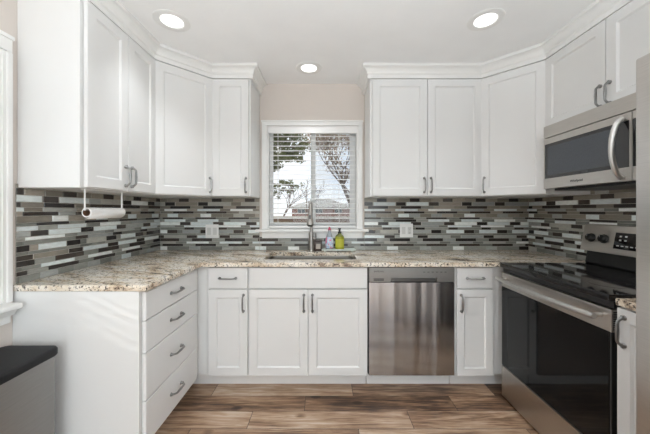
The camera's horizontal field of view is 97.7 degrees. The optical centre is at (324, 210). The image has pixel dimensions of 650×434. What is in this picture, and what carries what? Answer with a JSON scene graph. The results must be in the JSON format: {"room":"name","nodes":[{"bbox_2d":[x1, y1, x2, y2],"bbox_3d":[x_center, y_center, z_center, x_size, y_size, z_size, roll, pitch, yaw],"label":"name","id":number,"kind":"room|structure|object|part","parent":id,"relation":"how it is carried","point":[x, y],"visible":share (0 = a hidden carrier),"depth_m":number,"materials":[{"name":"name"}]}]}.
{"room":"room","nodes":[
{"label":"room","id":0,"kind":"room"},
{"bbox_2d":[0,0,153,346],"bbox_3d":[-1.580,0.056,0.004,0.120,2.440,5.207,0,0,0],"label":"wall","id":1,"kind":"structure","parent":0,"point":[8,8],"depth_m":1.39,"materials":[{"name":"beige paint"}]},
{"bbox_2d":[0,30,22,325],"bbox_3d":[-1.539,-0.149,0.809,0.202,1.370,1.118,0,0,0],"label":"window","id":2,"kind":"structure","parent":1,"relation":"in","point":[7,309],"depth_m":1.34,"materials":[{"name":"white paint"}]},
{"bbox_3d":[-1.506,-0.199,0.810,0.028,1.270,1.116,0,0,0],"label":"casing","id":3,"kind":"part","parent":2,"relation":"part of","materials":[{"name":"white paint"}]},
{"bbox_3d":[-1.489,0.450,0.802,0.102,0.028,1.105,0,0,0],"label":"sill","id":4,"kind":"part","parent":2,"relation":"part of","materials":[{"name":"white paint"}]},
{"bbox_2d":[17,0,155,193],"bbox_3d":[-1.334,-0.592,1.698,0.369,0.955,0.596,0,0,0],"label":"upper cabinet","id":5,"kind":"object","parent":1,"relation":"attached to","point":[86,91],"visible":1,"depth_m":1.41,"materials":[{"name":"white paint"}]},
{"bbox_2d":[81,189,124,210],"bbox_3d":[-1.262,-0.057,1.631,0.028,0.113,0.297,0,0,0],"label":"paper towel holder","id":6,"kind":"object","parent":5,"relation":"attached to","point":[85,209],"visible":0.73,"depth_m":1.54,"materials":[{"name":"white plastic"}]},
{"bbox_3d":[-1.262,-0.055,1.502,0.009,0.109,0.024,0,0,0],"label":"arm","id":7,"kind":"part","parent":6,"relation":"part of","materials":[{"name":"white plastic"}]},
{"bbox_3d":[-1.262,-0.111,1.631,0.028,0.004,0.297,0,0,0],"label":"mount plate","id":8,"kind":"part","parent":6,"relation":"part of","materials":[{"name":"white plastic"}]},
{"bbox_2d":[82,207,125,218],"bbox_3d":[-1.262,0.015,1.630,0.053,0.062,0.259,0,0,0],"label":"paper towel roll","id":9,"kind":"object","parent":6,"relation":"on","point":[92,213],"visible":1,"depth_m":1.59,"materials":[{"name":"white paper"}]},
{"bbox_3d":[-1.262,-0.055,1.752,0.009,0.109,0.024,0,0,0],"label":"arm","id":10,"kind":"part","parent":6,"relation":"part of","materials":[{"name":"white plastic"}]},
{"bbox_3d":[-1.197,-0.587,1.566,0.020,0.936,0.294,0,0,0],"label":"door","id":11,"kind":"part","parent":5,"relation":"part of","materials":[{"name":"white paint"}]},
{"bbox_3d":[-1.169,-0.204,1.688,0.037,0.133,0.021,0,0,0],"label":"handle","id":12,"kind":"part","parent":5,"relation":"part of","materials":[{"name":"silver metal"}]},
{"bbox_3d":[-1.169,-0.204,1.740,0.037,0.133,0.021,0,0,0],"label":"handle","id":13,"kind":"part","parent":5,"relation":"part of","materials":[{"name":"silver metal"}]},
{"bbox_3d":[-1.197,-0.587,1.855,0.020,0.936,0.278,0,0,0],"label":"door","id":14,"kind":"part","parent":5,"relation":"part of","materials":[{"name":"white paint"}]},
{"bbox_2d":[88,0,266,94],"bbox_3d":[-0.987,-1.113,1.943,0.426,0.101,1.604,0,0,34],"label":"trim","id":15,"kind":"structure","parent":5,"relation":"attached to","point":[113,10],"depth_m":2.05,"materials":[{"name":"white paint"}]},
{"bbox_2d":[15,183,159,283],"bbox_3d":[-1.516,0.114,1.999,0.007,0.496,1.214,0,0,0],"label":"backsplash","id":16,"kind":"structure","parent":1,"relation":"attached to","point":[53,236],"depth_m":1.71,"materials":[{"name":"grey tile"}]},
{"bbox_2d":[260,84,364,236],"bbox_3d":[0.178,0.056,2.667,3.636,2.440,0.120,0,0,0],"label":"wall","id":17,"kind":"structure","parent":0,"point":[277,101],"depth_m":2.61,"materials":[{"name":"beige paint"}]},
{"bbox_2d":[111,60,220,197],"bbox_3d":[-1.204,-0.592,2.296,0.630,0.955,0.620,0,0,0],"label":"upper cabinet","id":18,"kind":"object","parent":17,"relation":"attached to","point":[183,97],"visible":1,"depth_m":2.13,"materials":[{"name":"white paint"}]},
{"bbox_3d":[-1.051,-0.587,2.138,0.020,0.936,0.415,0,0,45],"label":"door","id":19,"kind":"part","parent":18,"relation":"part of","materials":[{"name":"white paint"}]},
{"bbox_2d":[212,79,259,197],"bbox_3d":[-0.755,-0.592,2.421,0.310,0.955,0.369,0,0,0],"label":"upper cabinet","id":20,"kind":"object","parent":17,"relation":"attached to","point":[235,102],"visible":1,"depth_m":2.28,"materials":[{"name":"white paint"}]},
{"bbox_2d":[255,120,368,237],"bbox_3d":[-0.118,-0.286,2.638,1.024,1.076,0.178,0,0,0],"label":"window","id":21,"kind":"structure","parent":17,"relation":"in","point":[356,172],"depth_m":2.59,"materials":[{"name":"white paint"}]},
{"bbox_3d":[-0.303,-0.303,2.679,0.430,0.922,0.024,0,0,0],"label":"sash","id":22,"kind":"part","parent":21,"relation":"part of","materials":[{"name":"clear glass"}]},
{"bbox_3d":[-0.118,0.181,2.588,1.024,0.022,0.078,0,0,0],"label":"sill","id":23,"kind":"part","parent":21,"relation":"part of","materials":[{"name":"white paint"}]},
{"bbox_2d":[268,126,356,227],"bbox_3d":[-0.113,-0.308,2.629,0.818,0.932,0.059,0,0,0],"label":"window blind","id":24,"kind":"object","parent":21,"relation":"attached to","point":[271,129],"visible":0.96,"depth_m":2.61,"materials":[{"name":"white plastic"}]},
{"bbox_3d":[-0.435,-0.293,2.631,0.002,0.866,0.055,0,0,0],"label":"ladder cord","id":25,"kind":"part","parent":24,"relation":"part of","materials":[{"name":"white fabric"}]},
{"bbox_3d":[-0.115,-0.293,2.631,0.002,0.866,0.055,0,0,0],"label":"ladder cord","id":26,"kind":"part","parent":24,"relation":"part of","materials":[{"name":"white fabric"}]},
{"bbox_3d":[-0.114,0.149,2.630,0.798,0.018,0.047,0,0,0],"label":"rail","id":27,"kind":"part","parent":24,"relation":"part of","materials":[{"name":"white plastic"}]},
{"bbox_3d":[0.077,-0.303,2.708,0.425,0.922,0.024,0,0,0],"label":"sash","id":28,"kind":"part","parent":21,"relation":"part of","materials":[{"name":"clear glass"}]},
{"bbox_2d":[160,196,528,249],"bbox_3d":[0.178,0.114,2.603,3.378,0.496,0.007,0,0,0],"label":"backsplash","id":29,"kind":"structure","parent":17,"relation":"attached to","point":[438,223],"depth_m":2.60,"materials":[{"name":"grey tile"}]},
{"bbox_2d":[206,224,218,237],"bbox_3d":[-1.033,0.189,2.595,0.120,0.125,0.008,0,0,0],"label":"outlet plate","id":30,"kind":"object","parent":29,"relation":"attached to","point":[212,230],"visible":1,"depth_m":2.59,"materials":[{"name":"white plastic"}]},
{"bbox_2d":[400,224,412,236],"bbox_3d":[0.745,0.182,2.595,0.120,0.125,0.008,0,0,0],"label":"outlet plate","id":31,"kind":"object","parent":29,"relation":"attached to","point":[406,230],"visible":1,"depth_m":2.59,"materials":[{"name":"white plastic"}]},
{"bbox_2d":[365,79,480,197],"bbox_3d":[0.812,-0.592,2.421,0.897,0.955,0.369,0,0,0],"label":"upper cabinet","id":32,"kind":"object","parent":17,"relation":"attached to","point":[423,136],"visible":1,"depth_m":2.28,"materials":[{"name":"white paint"}]},
{"bbox_3d":[0.601,-0.587,2.284,0.440,0.936,0.020,0,0,0],"label":"door","id":33,"kind":"part","parent":32,"relation":"part of","materials":[{"name":"white paint"}]},
{"bbox_3d":[1.041,-0.587,2.284,0.434,0.936,0.020,0,0,0],"label":"door","id":34,"kind":"part","parent":32,"relation":"part of","materials":[{"name":"white paint"}]},
{"bbox_2d":[357,0,632,94],"bbox_3d":[1.061,-1.113,2.003,1.938,0.101,0.702,0,0,43],"label":"trim","id":35,"kind":"structure","parent":32,"relation":"attached to","point":[598,11],"depth_m":2.15,"materials":[{"name":"white paint"}]},
{"bbox_2d":[470,60,589,197],"bbox_3d":[1.558,-0.592,2.296,0.634,0.955,0.621,0,0,0],"label":"upper cabinet","id":36,"kind":"object","parent":17,"relation":"attached to","point":[512,101],"visible":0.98,"depth_m":2.12,"materials":[{"name":"white paint"}]},
{"bbox_3d":[1.255,-0.204,2.246,0.021,0.133,0.037,0,0,45],"label":"handle","id":37,"kind":"part","parent":36,"relation":"part of","materials":[{"name":"silver metal"}]},
{"bbox_3d":[1.405,-0.587,2.138,0.418,0.936,0.020,0,0,45],"label":"door","id":38,"kind":"part","parent":36,"relation":"part of","materials":[{"name":"white paint"}]},
{"bbox_2d":[155,383,538,433],"bbox_3d":[0.178,1.316,0.004,3.636,0.080,5.447,0,0,0],"label":"floor","id":39,"kind":"structure","parent":0,"point":[449,408],"depth_m":1.81,"materials":[{"name":"brown wood"}]},
{"bbox_2d":[0,345,57,433],"bbox_3d":[-1.353,0.947,1.018,0.267,0.656,0.599,0,0,0],"label":"trash can","id":40,"kind":"object","parent":39,"relation":"on","point":[27,372],"visible":1,"depth_m":1.19,"materials":[{"name":"silver metal"}]},
{"bbox_3d":[-1.353,0.638,1.018,0.267,0.039,0.599,0,0,0],"label":"lid","id":41,"kind":"part","parent":40,"relation":"part of","materials":[{"name":"black plastic"}]},
{"bbox_2d":[13,269,196,433],"bbox_3d":[-1.182,0.834,1.685,0.674,0.882,0.614,0,0,0],"label":"base cabinet","id":42,"kind":"object","parent":39,"relation":"on","point":[124,360],"visible":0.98,"depth_m":1.38,"materials":[{"name":"white paint"}]},
{"bbox_3d":[-1.211,0.834,1.385,0.615,0.882,0.015,0,0,0],"label":"panel","id":43,"kind":"part","parent":42,"relation":"part of","materials":[{"name":"white paint"}]},
{"bbox_3d":[-0.892,1.052,1.680,0.020,0.215,0.560,0,0,0],"label":"drawer","id":44,"kind":"part","parent":42,"relation":"part of","materials":[{"name":"white paint"}]},
{"bbox_3d":[-0.892,0.825,1.680,0.020,0.231,0.560,0,0,0],"label":"drawer","id":45,"kind":"part","parent":42,"relation":"part of","materials":[{"name":"white paint"}]},
{"bbox_3d":[-0.892,0.626,1.680,0.020,0.156,0.560,0,0,0],"label":"drawer","id":46,"kind":"part","parent":42,"relation":"part of","materials":[{"name":"white paint"}]},
{"bbox_3d":[-0.892,0.472,1.680,0.020,0.141,0.560,0,0,0],"label":"drawer","id":47,"kind":"part","parent":42,"relation":"part of","materials":[{"name":"white paint"}]},
{"bbox_3d":[-0.864,1.052,1.680,0.037,0.021,0.133,0,0,0],"label":"handle","id":48,"kind":"part","parent":42,"relation":"part of","materials":[{"name":"silver metal"}]},
{"bbox_3d":[-0.864,0.825,1.680,0.037,0.021,0.133,0,0,0],"label":"handle","id":49,"kind":"part","parent":42,"relation":"part of","materials":[{"name":"silver metal"}]},
{"bbox_3d":[-0.864,0.626,1.680,0.037,0.021,0.133,0,0,0],"label":"handle","id":50,"kind":"part","parent":42,"relation":"part of","materials":[{"name":"silver metal"}]},
{"bbox_3d":[-0.864,0.472,1.680,0.037,0.021,0.133,0,0,0],"label":"handle","id":51,"kind":"part","parent":42,"relation":"part of","materials":[{"name":"silver metal"}]},
{"bbox_2d":[193,267,210,383],"bbox_3d":[-1.179,0.834,2.300,0.680,0.882,0.612,0,0,0],"label":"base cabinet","id":52,"kind":"object","parent":39,"relation":"on","point":[202,376],"visible":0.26,"depth_m":2.02,"materials":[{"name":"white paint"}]},
{"bbox_2d":[207,267,251,383],"bbox_3d":[-0.689,0.834,2.280,0.298,0.882,0.651,0,0,0],"label":"base cabinet","id":53,"kind":"object","parent":39,"relation":"on","point":[227,287],"visible":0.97,"depth_m":1.99,"materials":[{"name":"white paint"}]},
{"bbox_3d":[-0.682,0.475,1.974,0.133,0.021,0.037,0,0,0],"label":"handle","id":54,"kind":"part","parent":53,"relation":"part of","materials":[{"name":"silver metal"}]},
{"bbox_3d":[-0.682,0.858,2.002,0.275,0.604,0.020,0,0,0],"label":"door","id":55,"kind":"part","parent":53,"relation":"part of","materials":[{"name":"white paint"}]},
{"bbox_3d":[-0.682,0.475,2.002,0.275,0.146,0.020,0,0,0],"label":"drawer","id":56,"kind":"part","parent":53,"relation":"part of","materials":[{"name":"white paint"}]},
{"bbox_3d":[-0.573,0.649,1.974,0.021,0.133,0.037,0,0,0],"label":"handle","id":57,"kind":"part","parent":53,"relation":"part of","materials":[{"name":"silver metal"}]},
{"bbox_2d":[249,267,366,383],"bbox_3d":[-0.119,0.834,2.280,0.840,0.882,0.651,0,0,0],"label":"base cabinet","id":58,"kind":"object","parent":39,"relation":"on","point":[308,325],"visible":0.98,"depth_m":2.00,"materials":[{"name":"white paint"}]},
{"bbox_3d":[-0.327,0.858,2.002,0.414,0.604,0.020,0,0,0],"label":"door","id":59,"kind":"part","parent":58,"relation":"part of","materials":[{"name":"white paint"}]},
{"bbox_3d":[-0.118,0.475,2.002,0.832,0.146,0.020,0,0,0],"label":"false drawer","id":60,"kind":"part","parent":58,"relation":"part of","materials":[{"name":"white paint"}]},
{"bbox_3d":[-0.088,0.649,1.974,0.021,0.133,0.037,0,0,0],"label":"handle","id":61,"kind":"part","parent":58,"relation":"part of","materials":[{"name":"silver metal"}]},
{"bbox_3d":[0.091,0.858,2.002,0.414,0.604,0.020,0,0,0],"label":"door","id":62,"kind":"part","parent":58,"relation":"part of","materials":[{"name":"white paint"}]},
{"bbox_2d":[366,267,454,383],"bbox_3d":[0.610,0.836,2.274,0.609,0.879,0.566,0,0,0],"label":"dishwasher","id":63,"kind":"object","parent":39,"relation":"on","point":[410,310],"visible":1,"depth_m":1.99,"materials":[{"name":"silver metal"}]},
{"bbox_3d":[0.625,0.488,2.005,0.326,0.019,0.012,0,0,0],"label":"pocket handle","id":64,"kind":"part","parent":63,"relation":"part of","materials":[{"name":"metal"}]},
{"bbox_2d":[449,267,503,383],"bbox_3d":[1.397,0.834,2.280,0.955,0.882,0.651,0,0,0],"label":"base cabinet","id":65,"kind":"object","parent":39,"relation":"on","point":[477,292],"visible":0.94,"depth_m":2.00,"materials":[{"name":"white paint"}]},
{"bbox_2d":[13,250,585,290],"bbox_3d":[0.178,0.377,1.990,3.394,0.030,1.231,0,0,0],"label":"countertop","id":66,"kind":"structure","parent":65,"relation":"on","point":[147,271],"depth_m":1.98,"materials":[{"name":"brown stone"}]},
{"bbox_2d":[269,256,353,258],"bbox_3d":[-0.112,0.490,2.284,0.736,0.190,0.393,0,0,0],"label":"sink","id":67,"kind":"object","parent":66,"relation":"in","point":[271,257],"visible":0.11,"depth_m":2.46,"materials":[{"name":"silver metal"}]},
{"bbox_2d":[307,201,316,251],"bbox_3d":[-0.113,0.141,2.424,0.078,0.442,0.267,0,0,0],"label":"kitchen faucet","id":68,"kind":"object","parent":66,"relation":"on","point":[310,223],"visible":1,"depth_m":2.50,"materials":[{"name":"silver metal"}]},
{"bbox_3d":[-0.122,0.056,2.444,0.025,0.272,0.192,0,0,0],"label":"spout","id":69,"kind":"part","parent":68,"relation":"part of","materials":[{"name":"silver metal"}]},
{"bbox_2d":[314,239,321,250],"bbox_3d":[-0.060,0.312,2.556,0.070,0.100,0.070,0,0,0],"label":"candle jar","id":70,"kind":"object","parent":66,"relation":"on","point":[318,242],"visible":0.96,"depth_m":2.52,"materials":[{"name":"glass"}]},
{"bbox_2d":[322,248,355,250],"bbox_3d":[0.122,0.351,2.542,0.304,0.021,0.084,0,0,0],"label":"soap tray","id":71,"kind":"object","parent":66,"relation":"on","point":[323,249],"visible":0.86,"depth_m":2.50,"materials":[{"name":"white ceramic"}]},
{"bbox_2d":[325,227,333,248],"bbox_3d":[0.040,0.247,2.542,0.073,0.202,0.046,0,0,0],"label":"dish soap bottle","id":72,"kind":"object","parent":71,"relation":"on","point":[329,243],"visible":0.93,"depth_m":2.53,"materials":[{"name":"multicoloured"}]},
{"bbox_2d":[335,228,343,248],"bbox_3d":[0.131,0.252,2.542,0.070,0.193,0.069,0,0,44],"label":"hand soap bottle","id":73,"kind":"object","parent":71,"relation":"on","point":[339,239],"visible":0.93,"depth_m":2.52,"materials":[{"name":"yellow plastic"}]},
{"bbox_3d":[0.956,0.649,1.974,0.021,0.133,0.037,0,0,0],"label":"handle","id":74,"kind":"part","parent":65,"relation":"part of","materials":[{"name":"silver metal"}]},
{"bbox_3d":[1.054,0.475,2.002,0.254,0.146,0.020,0,0,0],"label":"drawer","id":75,"kind":"part","parent":65,"relation":"part of","materials":[{"name":"white paint"}]},
{"bbox_3d":[1.054,0.858,2.002,0.254,0.604,0.020,0,0,0],"label":"door","id":76,"kind":"part","parent":65,"relation":"part of","materials":[{"name":"white paint"}]},
{"bbox_3d":[1.054,0.475,1.974,0.133,0.021,0.037,0,0,0],"label":"handle","id":77,"kind":"part","parent":65,"relation":"part of","materials":[{"name":"silver metal"}]},
{"bbox_2d":[495,224,635,433],"bbox_3d":[1.496,0.682,1.566,0.736,1.187,0.748,0,0,0],"label":"range","id":78,"kind":"object","parent":39,"relation":"on","point":[559,345],"visible":0.91,"depth_m":1.51,"materials":[{"name":"black glass"}]},
{"bbox_3d":[1.226,1.154,1.566,0.042,0.204,0.744,0,0,0],"label":"storage drawer","id":79,"kind":"part","parent":78,"relation":"part of","materials":[{"name":"silver metal"}]},
{"bbox_3d":[1.167,0.454,1.566,0.080,0.024,0.692,0,0,0],"label":"door handle","id":80,"kind":"part","parent":78,"relation":"part of","materials":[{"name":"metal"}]},
{"bbox_3d":[1.226,0.781,1.571,0.041,0.533,0.734,0,0,0],"label":"oven door","id":81,"kind":"part","parent":78,"relation":"part of","materials":[{"name":"black glass"}]},
{"bbox_3d":[1.226,0.466,1.566,0.042,0.096,0.744,0,0,0],"label":"door rail","id":82,"kind":"part","parent":78,"relation":"part of","materials":[{"name":"silver metal"}]},
{"bbox_2d":[500,263,635,300],"bbox_3d":[1.504,0.368,1.566,0.623,0.029,0.748,0,0,0],"label":"cooktop","id":83,"kind":"object","parent":78,"relation":"in","point":[597,281],"depth_m":1.52,"materials":[{"name":"black ceramic"}]},
{"bbox_3d":[1.742,0.175,1.872,0.034,0.056,0.056,11,0,0],"label":"knob","id":84,"kind":"part","parent":78,"relation":"part of","materials":[{"name":"black plastic"}]},
{"bbox_3d":[1.742,0.175,1.787,0.034,0.056,0.056,11,0,0],"label":"knob","id":85,"kind":"part","parent":78,"relation":"part of","materials":[{"name":"black plastic"}]},
{"bbox_3d":[1.226,0.781,1.199,0.038,0.533,0.010,0,0,0],"label":"edge trim","id":86,"kind":"part","parent":78,"relation":"part of","materials":[{"name":"black plastic"}]},
{"bbox_2d":[615,307,635,433],"bbox_3d":[1.525,0.834,1.042,0.699,0.882,0.283,0,0,0],"label":"base cabinet","id":87,"kind":"object","parent":39,"relation":"on","point":[625,324],"visible":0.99,"depth_m":1.14,"materials":[{"name":"white paint"}]},
{"bbox_3d":[1.194,0.491,1.150,0.037,0.133,0.021,0,0,0],"label":"handle","id":88,"kind":"part","parent":87,"relation":"part of","materials":[{"name":"silver metal"}]},
{"bbox_2d":[616,298,635,310],"bbox_3d":[1.541,0.377,1.039,0.667,0.030,0.282,0,0,0],"label":"countertop","id":89,"kind":"structure","parent":87,"relation":"on","point":[629,303],"depth_m":1.14,"materials":[{"name":"brown stone"}]},
{"bbox_2d":[636,53,649,433],"bbox_3d":[1.390,0.397,0.445,0.932,1.756,0.916,0,0,0],"label":"refrigerator","id":90,"kind":"object","parent":39,"relation":"on","point":[642,63],"visible":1,"depth_m":0.88,"materials":[{"name":"silver metal"}]},
{"bbox_2d":[118,0,595,83],"bbox_3d":[0.178,-1.214,0.004,3.636,0.100,5.447,0,0,0],"label":"ceiling","id":91,"kind":"structure","parent":0,"point":[340,36],"depth_m":1.83,"materials":[{"name":"paint"}]},
{"bbox_2d":[152,9,190,31],"bbox_3d":[-0.939,-1.161,1.742,0.208,0.006,0.208,0,0,0],"label":"recessed light","id":92,"kind":"object","parent":91,"relation":"in","point":[171,20],"visible":1,"depth_m":1.74,"materials":[{"name":"white paint"}]},
{"bbox_2d":[296,61,321,74],"bbox_3d":[-0.131,-1.161,2.317,0.208,0.006,0.208,0,0,0],"label":"recessed light","id":93,"kind":"object","parent":91,"relation":"in","point":[307,67],"visible":1,"depth_m":2.31,"materials":[{"name":"white paint"}]},
{"bbox_2d":[466,8,505,30],"bbox_3d":[0.980,-1.161,1.733,0.208,0.006,0.208,0,0,0],"label":"recessed light","id":94,"kind":"object","parent":91,"relation":"in","point":[486,19],"visible":1,"depth_m":1.73,"materials":[{"name":"white paint"}]},
{"bbox_3d":[1.936,0.056,0.004,0.120,2.440,5.207,0,0,0],"label":"wall","id":95,"kind":"structure","parent":0,"visible":0},
{"bbox_2d":[529,188,635,260],"bbox_3d":[1.872,0.106,1.753,0.007,0.510,1.706,0,0,0],"label":"backsplash","id":96,"kind":"structure","parent":95,"relation":"attached to","point":[556,224],"depth_m":2.15,"materials":[{"name":"grey tile"}]},
{"bbox_2d":[544,92,635,190],"bbox_3d":[1.632,-0.345,1.526,0.468,0.429,0.759,0,0,0],"label":"microwave","id":97,"kind":"object","parent":95,"relation":"attached to","point":[594,149],"visible":0.98,"depth_m":1.56,"materials":[{"name":"silver metal"}]},
{"bbox_3d":[1.434,-0.306,1.397,0.072,0.314,0.025,0,0,0],"label":"handle","id":98,"kind":"part","parent":97,"relation":"part of","materials":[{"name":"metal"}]},
{"bbox_3d":[1.480,-0.310,1.252,0.025,0.333,0.210,0,0,0],"label":"control panel","id":99,"kind":"part","parent":97,"relation":"part of","materials":[{"name":"black glass"}]},
{"bbox_3d":[1.469,-0.325,1.256,0.005,0.227,0.194,0,0,0],"label":"control glass","id":100,"kind":"part","parent":97,"relation":"part of","materials":[{"name":"black glass"}]},
{"bbox_2d":[545,0,649,126],"bbox_3d":[1.690,-0.815,1.565,0.369,0.508,0.862,0,0,0],"label":"upper cabinet","id":101,"kind":"object","parent":95,"relation":"attached to","point":[598,68],"visible":0.86,"depth_m":1.59,"materials":[{"name":"white paint"}]},
{"bbox_3d":[1.553,-0.812,1.778,0.020,0.486,0.428,0,0,0],"label":"door","id":102,"kind":"part","parent":101,"relation":"part of","materials":[{"name":"white paint"}]},
{"bbox_3d":[1.524,-0.639,1.589,0.037,0.133,0.021,0,0,0],"label":"handle","id":103,"kind":"part","parent":101,"relation":"part of","materials":[{"name":"silver metal"}]},
{"bbox_3d":[1.524,-0.639,1.536,0.037,0.133,0.021,0,0,0],"label":"handle","id":104,"kind":"part","parent":101,"relation":"part of","materials":[{"name":"silver metal"}]},
{"bbox_3d":[1.553,-0.812,1.351,0.020,0.486,0.420,0,0,0],"label":"door","id":105,"kind":"part","parent":101,"relation":"part of","materials":[{"name":"white paint"}]},
{"label":"outside","id":106,"kind":"structure","parent":0,"visible":0},
{"bbox_3d":[0.000,2.226,36.450,80.000,0.100,67.100,0,0,0],"label":"ground","id":107,"kind":"structure","parent":106,"visible":0},
{"bbox_2d":[273,133,310,199],"bbox_3d":[-1.703,-1.073,9.422,2.775,6.503,1.301,0,0,0],"label":"pine tree","id":108,"kind":"object","parent":107,"relation":"on","point":[274,138],"visible":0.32,"depth_m":9.33,"materials":[{"name":"green plant"}]},
{"bbox_2d":[280,186,309,215],"bbox_3d":[-2.713,-0.081,24.253,2.072,4.524,3.787,0,0,-39],"label":"bare tree","id":109,"kind":"object","parent":107,"relation":"on","point":[289,194],"visible":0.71,"depth_m":23.87,"materials":[{"name":"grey plant"}]},
{"bbox_2d":[273,216,349,221],"bbox_3d":[0.000,1.246,15.995,16.100,1.860,0.130,0,0,0],"label":"fence","id":110,"kind":"object","parent":107,"relation":"on","point":[274,220],"visible":0.07,"depth_m":16.00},
{"bbox_3d":[0.000,0.366,16.005,16.000,0.100,0.110,0,0,0],"label":"rail","id":111,"kind":"part","parent":110,"relation":"part of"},
{"bbox_2d":[299,180,329,215],"bbox_3d":[-1.432,-0.565,28.896,3.588,5.490,2.566,0,0,-13],"label":"bare tree","id":112,"kind":"object","parent":107,"relation":"on","point":[318,196],"visible":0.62,"depth_m":28.90,"materials":[{"name":"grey plant"}]},
{"bbox_2d":[288,199,349,215],"bbox_3d":[-0.450,0.301,39.500,8.300,3.750,7.800,0,0,0],"label":"brick house","id":113,"kind":"structure","parent":107,"relation":"on","point":[317,200],"depth_m":36.00,"materials":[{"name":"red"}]},
{"bbox_2d":[302,134,349,206],"bbox_3d":[1.023,-0.972,14.979,4.448,6.303,6.924,0,0,0],"label":"autumn tree","id":114,"kind":"object","parent":107,"relation":"on","point":[340,174],"visible":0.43,"depth_m":13.55,"materials":[{"name":"brown plant"}]}
]}

